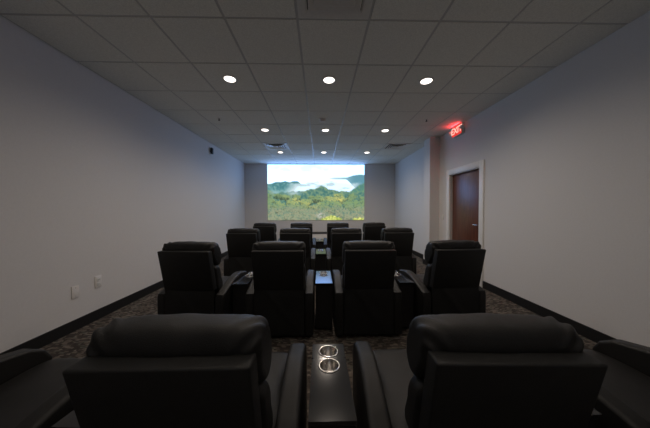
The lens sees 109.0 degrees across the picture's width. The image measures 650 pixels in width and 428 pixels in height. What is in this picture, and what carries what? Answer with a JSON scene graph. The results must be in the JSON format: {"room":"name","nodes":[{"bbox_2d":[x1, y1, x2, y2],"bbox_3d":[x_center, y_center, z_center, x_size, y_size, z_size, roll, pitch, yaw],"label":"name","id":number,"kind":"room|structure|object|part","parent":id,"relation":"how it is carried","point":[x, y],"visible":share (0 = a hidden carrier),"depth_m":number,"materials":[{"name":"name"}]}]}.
{"room":"movie theater","nodes":[
{"label":"movie theater","id":0,"kind":"room"},
{"bbox_2d":[0,16,244,352],"bbox_3d":[-2.778,-0.266,3.409,0.120,3.005,9.550,0,1,-1],"label":"wall","id":1,"kind":"structure","parent":0,"point":[95,180],"depth_m":2.60,"materials":[{"name":"paint"}]},
{"bbox_2d":[71,285,78,298],"bbox_3d":[-2.690,0.841,2.498,0.008,0.132,0.076,0,1,-1],"label":"wall plate","id":2,"kind":"object","parent":1,"relation":"attached to","point":[75,289],"visible":1,"depth_m":2.49,"materials":[{"name":"plastic"}]},
{"bbox_2d":[95,275,101,288],"bbox_3d":[-2.695,0.805,2.757,0.011,0.140,0.084,0,1,-1],"label":"power outlet","id":3,"kind":"object","parent":1,"relation":"attached to","point":[98,279],"visible":1,"depth_m":2.75,"materials":[{"name":"plastic"}]},
{"bbox_2d":[0,251,227,354],"bbox_3d":[-2.709,1.177,3.440,0.012,0.118,9.550,0,1,-1],"label":"baseboard","id":4,"kind":"structure","parent":1,"relation":"attached to","point":[38,342],"depth_m":2.56,"materials":[{"name":"black plastic"}]},
{"bbox_2d":[40,254,596,427],"bbox_3d":[-0.052,1.288,3.502,5.565,0.120,9.790,0,1,-1],"label":"floor","id":5,"kind":"structure","parent":0,"point":[75,344],"depth_m":2.35,"materials":[{"name":"carpet"}]},
{"bbox_2d":[0,349,81,427],"bbox_3d":[-1.357,0.792,0.951,0.676,0.984,0.808,0,1,5],"label":"recliner","id":6,"kind":"object","parent":5,"relation":"on","point":[34,393],"visible":0.35,"depth_m":1.08,"materials":[{"name":"black leather"}]},
{"bbox_3d":[-1.646,0.980,1.017,0.088,0.536,0.694,0,1,5],"label":"armrest","id":7,"kind":"part","parent":6,"relation":"part of","materials":[{"name":"black leather"}]},
{"bbox_3d":[-1.060,0.980,0.969,0.088,0.536,0.694,0,1,5],"label":"armrest","id":8,"kind":"part","parent":6,"relation":"part of","materials":[{"name":"black leather"}]},
{"bbox_2d":[51,410,79,427],"bbox_3d":[-0.897,1.003,1.080,0.160,0.494,0.490,0,1,2],"label":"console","id":9,"kind":"object","parent":5,"relation":"on","point":[70,420],"visible":0.02,"depth_m":0.85,"materials":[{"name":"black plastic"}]},
{"bbox_2d":[62,313,306,427],"bbox_3d":[-0.439,0.802,1.020,0.676,0.956,0.796,0,1,-1],"label":"recliner","id":10,"kind":"object","parent":5,"relation":"on","point":[184,370],"visible":1,"depth_m":0.66,"materials":[{"name":"black leather"}]},
{"bbox_3d":[-0.450,0.610,0.697,0.494,0.400,0.159,0,1,-1],"label":"panel","id":11,"kind":"part","parent":10,"relation":"part of","materials":[{"name":"black leather"}]},
{"bbox_2d":[259,380,272,427],"bbox_3d":[-0.453,0.711,0.820,0.512,0.324,0.194,0,1,-1],"label":"cushion","id":12,"kind":"object","parent":10,"relation":"on","point":[265,408],"depth_m":0.77,"materials":[{"name":"black leather"}]},
{"bbox_2d":[266,352,287,427],"bbox_3d":[-0.440,0.897,1.091,0.490,0.171,0.647,0,1,-1],"label":"seat cushion","id":13,"kind":"object","parent":10,"relation":"on","point":[274,379],"depth_m":1.16,"materials":[{"name":"black leather"}]},
{"bbox_3d":[-0.145,0.975,1.062,0.088,0.536,0.694,0,1,-1],"label":"armrest","id":14,"kind":"part","parent":10,"relation":"part of","materials":[{"name":"black leather"}]},
{"bbox_2d":[157,241,246,314],"bbox_3d":[-1.318,0.758,2.583,0.676,0.984,0.808,0,1,3],"label":"recliner","id":15,"kind":"object","parent":5,"relation":"on","point":[193,282],"visible":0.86,"depth_m":2.26,"materials":[{"name":"black leather"}]},
{"bbox_3d":[-1.609,0.946,2.639,0.088,0.536,0.694,0,1,3],"label":"armrest","id":16,"kind":"part","parent":15,"relation":"part of","materials":[{"name":"black leather"}]},
{"bbox_3d":[-1.334,0.552,2.255,0.494,0.400,0.159,0,1,3],"label":"panel","id":17,"kind":"part","parent":15,"relation":"part of","materials":[{"name":"black leather"}]},
{"bbox_2d":[214,265,222,292],"bbox_3d":[-1.328,0.653,2.378,0.512,0.324,0.194,0,1,3],"label":"cushion","id":18,"kind":"object","parent":15,"relation":"on","point":[218,283],"depth_m":2.33,"materials":[{"name":"black leather"}]},
{"bbox_2d":[214,276,229,300],"bbox_3d":[-1.314,0.867,2.660,0.490,0.171,0.647,0,1,3],"label":"seat cushion","id":19,"kind":"object","parent":15,"relation":"on","point":[224,278],"depth_m":2.68,"materials":[{"name":"black leather"}]},
{"bbox_3d":[-1.022,0.946,2.611,0.088,0.536,0.694,0,1,3],"label":"armrest","id":20,"kind":"part","parent":15,"relation":"part of","materials":[{"name":"black leather"}]},
{"bbox_2d":[224,228,260,275],"bbox_3d":[-1.367,0.725,4.193,0.676,0.984,0.808,0,1,1],"label":"recliner","id":21,"kind":"object","parent":5,"relation":"on","point":[240,241],"visible":0.65,"depth_m":3.85,"materials":[{"name":"black leather"}]},
{"bbox_3d":[-1.659,0.913,4.241,0.088,0.536,0.694,0,1,1],"label":"armrest","id":22,"kind":"part","parent":21,"relation":"part of","materials":[{"name":"black leather"}]},
{"bbox_3d":[-1.374,0.519,3.864,0.494,0.400,0.159,0,1,1],"label":"panel","id":23,"kind":"part","parent":21,"relation":"part of","materials":[{"name":"black leather"}]},
{"bbox_2d":[232,271,252,313],"bbox_3d":[-0.890,0.970,2.671,0.160,0.494,0.490,0,1,1],"label":"console","id":24,"kind":"object","parent":5,"relation":"on","point":[240,287],"visible":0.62,"depth_m":2.44,"materials":[{"name":"black leather"}]},
{"bbox_2d":[232,271,252,285],"bbox_3d":[-0.891,0.736,2.666,0.160,0.018,0.490,0,1,1],"label":"tray","id":25,"kind":"object","parent":24,"relation":"on","point":[247,278],"depth_m":2.54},
{"bbox_2d":[253,223,279,241],"bbox_3d":[-1.417,0.692,5.772,0.676,0.984,0.808,0,1,1],"label":"recliner","id":26,"kind":"object","parent":5,"relation":"on","point":[268,231],"visible":0.41,"depth_m":5.41,"materials":[{"name":"black leather"}]},
{"bbox_3d":[-1.425,0.486,5.443,0.494,0.400,0.159,0,1,1],"label":"panel","id":27,"kind":"part","parent":26,"relation":"part of","materials":[{"name":"black leather"}]},
{"bbox_2d":[245,241,314,335],"bbox_3d":[-0.461,0.755,2.603,0.676,0.984,0.808,0,1,-1],"label":"recliner","id":28,"kind":"object","parent":5,"relation":"on","point":[280,290],"visible":1,"depth_m":2.29,"materials":[{"name":"black leather"}]},
{"bbox_3d":[-0.756,0.944,2.639,0.088,0.536,0.694,0,1,-1],"label":"armrest","id":29,"kind":"part","parent":28,"relation":"part of","materials":[{"name":"black leather"}]},
{"bbox_3d":[-0.455,0.549,2.275,0.494,0.400,0.159,0,1,-1],"label":"panel","id":30,"kind":"part","parent":28,"relation":"part of","materials":[{"name":"black leather"}]},
{"bbox_2d":[304,265,305,288],"bbox_3d":[-0.457,0.650,2.398,0.512,0.324,0.194,0,1,-1],"label":"cushion","id":31,"kind":"object","parent":28,"relation":"on","point":[304,265],"depth_m":2.38,"materials":[{"name":"black leather"}]},
{"bbox_3d":[-0.168,0.943,2.652,0.088,0.536,0.694,0,1,-1],"label":"armrest","id":32,"kind":"part","parent":28,"relation":"part of","materials":[{"name":"black leather"}]},
{"bbox_2d":[280,228,315,282],"bbox_3d":[-0.507,0.722,4.212,0.676,0.984,0.808,0,1,-1],"label":"recliner","id":33,"kind":"object","parent":5,"relation":"on","point":[286,234],"visible":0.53,"depth_m":3.86,"materials":[{"name":"black leather"}]},
{"bbox_3d":[-0.500,0.516,3.884,0.494,0.400,0.159,0,1,-1],"label":"panel","id":34,"kind":"part","parent":33,"relation":"part of","materials":[{"name":"black leather"}]},
{"bbox_3d":[-0.213,0.909,4.261,0.088,0.536,0.694,0,1,-1],"label":"armrest","id":35,"kind":"part","parent":33,"relation":"part of","materials":[{"name":"black leather"}]},
{"bbox_2d":[290,223,315,247],"bbox_3d":[-0.562,0.690,5.791,0.676,0.984,0.808,0,1,-1],"label":"recliner","id":36,"kind":"object","parent":5,"relation":"on","point":[293,225],"visible":0.31,"depth_m":5.44,"materials":[{"name":"black leather"}]},
{"bbox_3d":[-0.556,0.483,5.463,0.494,0.400,0.159,0,1,-1],"label":"panel","id":37,"kind":"part","parent":36,"relation":"part of","materials":[{"name":"black leather"}]},
{"bbox_3d":[-0.269,0.877,5.840,0.088,0.536,0.694,0,1,-1],"label":"armrest","id":38,"kind":"part","parent":36,"relation":"part of","materials":[{"name":"black leather"}]},
{"bbox_2d":[316,239,322,248],"bbox_3d":[-0.132,0.902,5.878,0.180,0.494,0.490,0,1,-1],"label":"console","id":39,"kind":"object","parent":5,"relation":"on","point":[319,242],"visible":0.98,"depth_m":5.65,"materials":[{"name":"black plastic"}]},
{"bbox_2d":[312,232,327,238],"bbox_3d":[-0.179,0.883,8.075,1.440,0.500,0.355,0,1,-1],"label":"console","id":40,"kind":"object","parent":5,"relation":"on","point":[318,235],"visible":0.08,"depth_m":7.92,"materials":[{"name":"grey laminate"}]},
{"bbox_2d":[316,249,325,270],"bbox_3d":[-0.076,0.934,4.300,0.180,0.494,0.490,0,1,-1],"label":"console","id":41,"kind":"object","parent":5,"relation":"on","point":[320,253],"visible":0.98,"depth_m":4.07,"materials":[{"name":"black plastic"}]},
{"bbox_2d":[316,249,325,254],"bbox_3d":[-0.076,0.700,4.295,0.180,0.018,0.490,0,1,-1],"label":"tray","id":42,"kind":"object","parent":41,"relation":"on","point":[318,251],"depth_m":4.18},
{"bbox_2d":[315,271,332,327],"bbox_3d":[-0.015,0.967,2.691,0.180,0.494,0.490,0,1,-1],"label":"console","id":43,"kind":"object","parent":5,"relation":"on","point":[324,307],"visible":1,"depth_m":2.47,"materials":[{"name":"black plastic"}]},
{"bbox_2d":[315,271,332,284],"bbox_3d":[-0.016,0.734,2.686,0.180,0.018,0.490,0,1,-1],"label":"tray","id":44,"kind":"object","parent":43,"relation":"on","point":[322,277],"depth_m":2.61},
{"bbox_2d":[308,344,356,427],"bbox_3d":[0.023,1.000,1.102,0.180,0.494,0.490,0,1,-1],"label":"console","id":45,"kind":"object","parent":5,"relation":"on","point":[331,403],"visible":1,"depth_m":0.99,"materials":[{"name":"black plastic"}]},
{"bbox_2d":[323,222,348,249],"bbox_3d":[0.301,0.687,5.811,0.676,0.984,0.808,0,1,-1],"label":"recliner","id":46,"kind":"object","parent":5,"relation":"on","point":[327,241],"visible":0.38,"depth_m":5.46,"materials":[{"name":"black leather"}]},
{"bbox_3d":[0.007,0.876,5.846,0.088,0.536,0.694,0,1,-1],"label":"armrest","id":47,"kind":"part","parent":46,"relation":"part of","materials":[{"name":"black leather"}]},
{"bbox_3d":[0.308,0.481,5.482,0.494,0.400,0.159,0,1,-1],"label":"panel","id":48,"kind":"part","parent":46,"relation":"part of","materials":[{"name":"black leather"}]},
{"bbox_2d":[326,228,361,276],"bbox_3d":[0.357,0.720,4.232,0.676,0.984,0.808,0,1,-1],"label":"recliner","id":49,"kind":"object","parent":5,"relation":"on","point":[338,235],"visible":0.47,"depth_m":3.88,"materials":[{"name":"black leather"}]},
{"bbox_3d":[0.063,0.908,4.267,0.088,0.536,0.694,0,1,-1],"label":"armrest","id":50,"kind":"part","parent":49,"relation":"part of","materials":[{"name":"black leather"}]},
{"bbox_3d":[0.364,0.513,3.903,0.494,0.400,0.159,0,1,-1],"label":"panel","id":51,"kind":"part","parent":49,"relation":"part of","materials":[{"name":"black leather"}]},
{"bbox_2d":[332,240,401,335],"bbox_3d":[0.433,0.753,2.623,0.676,0.984,0.808,0,1,-1],"label":"recliner","id":52,"kind":"object","parent":5,"relation":"on","point":[367,296],"visible":1,"depth_m":2.31,"materials":[{"name":"black leather"}]},
{"bbox_3d":[0.139,0.942,2.659,0.088,0.536,0.694,0,1,-1],"label":"armrest","id":53,"kind":"part","parent":52,"relation":"part of","materials":[{"name":"black leather"}]},
{"bbox_2d":[342,265,343,287],"bbox_3d":[0.438,0.648,2.418,0.512,0.324,0.194,0,1,-1],"label":"cushion","id":54,"kind":"object","parent":52,"relation":"on","point":[343,265],"depth_m":2.39,"materials":[{"name":"black leather"}]},
{"bbox_3d":[0.440,0.546,2.295,0.494,0.400,0.159,0,1,-1],"label":"panel","id":55,"kind":"part","parent":52,"relation":"part of","materials":[{"name":"black leather"}]},
{"bbox_3d":[0.727,0.940,2.672,0.088,0.536,0.694,0,1,-1],"label":"armrest","id":56,"kind":"part","parent":52,"relation":"part of","materials":[{"name":"black leather"}]},
{"bbox_2d":[362,222,385,240],"bbox_3d":[1.157,0.685,5.830,0.676,0.984,0.808,0,1,-4],"label":"recliner","id":57,"kind":"object","parent":5,"relation":"on","point":[372,230],"visible":0.38,"depth_m":5.47,"materials":[{"name":"black leather"}]},
{"bbox_2d":[380,227,416,273],"bbox_3d":[1.217,0.717,4.251,0.676,0.984,0.808,0,1,-4],"label":"recliner","id":58,"kind":"object","parent":5,"relation":"on","point":[402,238],"visible":0.45,"depth_m":3.91,"materials":[{"name":"black leather"}]},
{"bbox_3d":[1.238,0.511,3.923,0.494,0.400,0.159,0,1,-4],"label":"panel","id":59,"kind":"part","parent":58,"relation":"part of","materials":[{"name":"black leather"}]},
{"bbox_3d":[1.508,0.904,4.312,0.088,0.536,0.694,0,1,-4],"label":"armrest","id":60,"kind":"part","parent":58,"relation":"part of","materials":[{"name":"black leather"}]},
{"bbox_2d":[395,270,414,326],"bbox_3d":[0.860,0.965,2.710,0.160,0.494,0.490,0,1,-3],"label":"console","id":61,"kind":"object","parent":5,"relation":"on","point":[405,284],"visible":0.49,"depth_m":2.49,"materials":[{"name":"black plastic"}]},
{"bbox_2d":[395,270,414,283],"bbox_3d":[0.859,0.731,2.705,0.160,0.018,0.490,0,1,-3],"label":"tray","id":62,"kind":"object","parent":61,"relation":"on","point":[400,279],"depth_m":2.56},
{"bbox_2d":[398,240,485,317],"bbox_3d":[1.290,0.750,2.642,0.676,0.984,0.808,0,1,-5],"label":"recliner","id":63,"kind":"object","parent":5,"relation":"on","point":[450,283],"visible":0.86,"depth_m":2.32,"materials":[{"name":"black leather"}]},
{"bbox_3d":[0.994,0.940,2.656,0.088,0.536,0.694,0,1,-5],"label":"armrest","id":64,"kind":"part","parent":63,"relation":"part of","materials":[{"name":"black leather"}]},
{"bbox_2d":[416,274,431,301],"bbox_3d":[1.283,0.859,2.719,0.490,0.171,0.647,0,1,-5],"label":"seat cushion","id":65,"kind":"object","parent":63,"relation":"on","point":[421,276],"depth_m":2.73,"materials":[{"name":"black leather"}]},
{"bbox_2d":[423,263,431,289],"bbox_3d":[1.308,0.645,2.437,0.512,0.324,0.194,0,1,-5],"label":"cushion","id":66,"kind":"object","parent":63,"relation":"on","point":[427,281],"depth_m":2.38,"materials":[{"name":"black leather"}]},
{"bbox_3d":[1.319,0.544,2.314,0.494,0.400,0.159,0,1,-5],"label":"panel","id":67,"kind":"part","parent":63,"relation":"part of","materials":[{"name":"black leather"}]},
{"bbox_3d":[1.579,0.937,2.711,0.088,0.536,0.694,0,1,-5],"label":"armrest","id":68,"kind":"part","parent":63,"relation":"part of","materials":[{"name":"black leather"}]},
{"bbox_2d":[353,313,607,427],"bbox_3d":[0.502,0.813,1.059,0.676,0.929,0.760,0,1,1],"label":"recliner","id":69,"kind":"object","parent":5,"relation":"on","point":[470,370],"visible":1,"depth_m":0.72,"materials":[{"name":"black leather"}]},
{"bbox_3d":[0.208,0.974,1.080,0.088,0.536,0.694,0,1,1],"label":"armrest","id":70,"kind":"part","parent":69,"relation":"part of","materials":[{"name":"black leather"}]},
{"bbox_2d":[373,349,413,427],"bbox_3d":[0.503,0.894,1.112,0.490,0.171,0.647,0,1,1],"label":"seat cushion","id":71,"kind":"object","parent":69,"relation":"on","point":[396,374],"depth_m":1.14,"materials":[{"name":"black leather"}]},
{"bbox_2d":[405,375,423,427],"bbox_3d":[0.577,0.734,0.877,0.512,0.324,0.194,0,1,1],"label":"cushion","id":72,"kind":"object","parent":69,"relation":"on","point":[414,407],"depth_m":0.83,"materials":[{"name":"black leather"}]},
{"bbox_3d":[0.576,0.633,0.754,0.494,0.400,0.159,0,1,1],"label":"panel","id":73,"kind":"part","parent":69,"relation":"part of","materials":[{"name":"black leather"}]},
{"bbox_2d":[587,409,601,427],"bbox_3d":[0.954,0.997,1.122,0.160,0.494,0.490,0,1,-4],"label":"console","id":74,"kind":"object","parent":5,"relation":"on","point":[595,415],"visible":0.02,"depth_m":0.89,"materials":[{"name":"black plastic"}]},
{"bbox_2d":[590,409,601,419],"bbox_3d":[0.953,0.764,1.117,0.160,0.018,0.490,0,1,-4],"label":"tray","id":75,"kind":"object","parent":74,"relation":"on","point":[595,414],"depth_m":0.88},
{"bbox_2d":[583,339,649,427],"bbox_3d":[1.427,0.784,1.014,0.676,0.984,0.808,0,1,-7],"label":"recliner","id":76,"kind":"object","parent":5,"relation":"on","point":[623,399],"visible":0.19,"depth_m":1.09,"materials":[{"name":"black leather"}]},
{"bbox_3d":[1.715,0.970,1.093,0.088,0.536,0.694,0,1,-7],"label":"armrest","id":77,"kind":"part","parent":76,"relation":"part of","materials":[{"name":"black leather"}]},
{"bbox_3d":[1.131,0.973,1.018,0.088,0.536,0.694,0,1,-7],"label":"armrest","id":78,"kind":"part","parent":76,"relation":"part of","materials":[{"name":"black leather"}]},
{"bbox_2d":[245,164,394,240],"bbox_3d":[-0.165,-0.374,8.302,5.565,3.005,0.120,0,1,-1],"label":"wall","id":79,"kind":"structure","parent":0,"point":[379,179],"depth_m":8.26,"materials":[{"name":"paint"}]},
{"bbox_2d":[267,165,363,219],"bbox_3d":[-0.313,-0.764,8.224,3.432,1.965,0.014,0,1,-1],"label":"projection screen","id":80,"kind":"object","parent":79,"relation":"attached to","point":[295,192],"visible":1,"depth_m":8.22,"materials":[{"name":"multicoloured projection screen fabric"}]},
{"bbox_2d":[0,0,649,163],"bbox_3d":[-0.060,-1.683,3.441,5.321,0.014,9.528,0,1,-1],"label":"ceiling","id":81,"kind":"structure","parent":0,"point":[395,44],"depth_m":2.44,"materials":[{"name":"tile"}]},
{"bbox_2d":[222,74,237,82],"bbox_3d":[-1.169,-1.652,2.848,0.184,0.018,0.184,0,1,-1],"label":"recessed light","id":82,"kind":"object","parent":81,"relation":"in","point":[228,78],"visible":1,"depth_m":2.83,"materials":[{"name":"white glass"}]},
{"bbox_2d":[262,143,288,148],"bbox_3d":[-1.238,-1.719,5.897,0.586,0.026,0.586,0,1,-1],"label":"ceiling vent","id":83,"kind":"object","parent":81,"relation":"in","point":[267,145],"visible":1,"depth_m":5.84,"materials":[{"name":"white metal"}]},
{"bbox_2d":[0,0,627,163],"bbox_3d":[-0.060,-1.704,3.440,5.325,0.045,9.550,0,1,-1],"label":"trim","id":84,"kind":"structure","parent":81,"relation":"attached to","point":[216,1],"depth_m":2.40,"materials":[{"name":"grey"}]},
{"bbox_2d":[322,76,335,83],"bbox_3d":[0.050,-1.656,2.876,0.184,0.018,0.184,0,1,-1],"label":"recessed light","id":85,"kind":"object","parent":81,"relation":"in","point":[326,79],"visible":1,"depth_m":2.86,"materials":[{"name":"white glass"}]},
{"bbox_2d":[297,0,372,19],"bbox_3d":[0.078,-1.635,1.656,0.586,0.026,0.586,0,1,-1],"label":"ceiling vent","id":86,"kind":"object","parent":81,"relation":"in","point":[307,9],"visible":1,"depth_m":1.85,"materials":[{"name":"white metal"}]},
{"bbox_2d":[381,143,410,149],"bbox_3d":[1.811,-1.728,5.965,0.586,0.026,0.586,0,1,-1],"label":"ceiling vent","id":87,"kind":"object","parent":81,"relation":"in","point":[389,146],"visible":1,"depth_m":5.92,"materials":[{"name":"white metal"}]},
{"bbox_2d":[418,77,433,84],"bbox_3d":[1.270,-1.660,2.903,0.184,0.018,0.184,0,1,-1],"label":"recessed light","id":88,"kind":"object","parent":81,"relation":"in","point":[426,80],"visible":1,"depth_m":2.88,"materials":[{"name":"white glass"}]},
{"bbox_2d":[423,137,439,258],"bbox_3d":[2.454,-0.271,5.352,0.220,2.908,0.300,0,1,-1],"label":"wall","id":89,"kind":"structure","parent":0,"point":[432,144],"depth_m":5.21,"materials":[{"name":"paint"}]},
{"bbox_2d":[395,11,649,346],"bbox_3d":[2.665,-0.282,3.531,0.120,3.005,9.550,0,1,-1],"label":"wall","id":90,"kind":"structure","parent":0,"point":[566,154],"depth_m":2.47,"materials":[{"name":"paint"}]},
{"bbox_2d":[448,122,464,137],"bbox_3d":[2.528,-1.602,4.446,0.105,0.196,0.468,0,1,-1],"label":"exit sign","id":91,"kind":"object","parent":90,"relation":"attached to","point":[457,130],"visible":1,"depth_m":4.41,"materials":[{"name":"red plastic"}]},
{"bbox_2d":[446,159,484,287],"bbox_3d":[2.629,0.151,4.349,0.118,2.105,1.110,0,1,-1],"label":"door","id":92,"kind":"structure","parent":90,"relation":"in","point":[464,184],"depth_m":4.33,"materials":[{"name":"brown wood"}]},
{"bbox_2d":[412,250,615,342],"bbox_3d":[2.493,1.161,3.557,0.232,0.118,9.550,0,1,-1],"label":"baseboard","id":93,"kind":"structure","parent":90,"relation":"attached to","point":[585,331],"depth_m":2.77,"materials":[{"name":"black plastic"}]}
]}

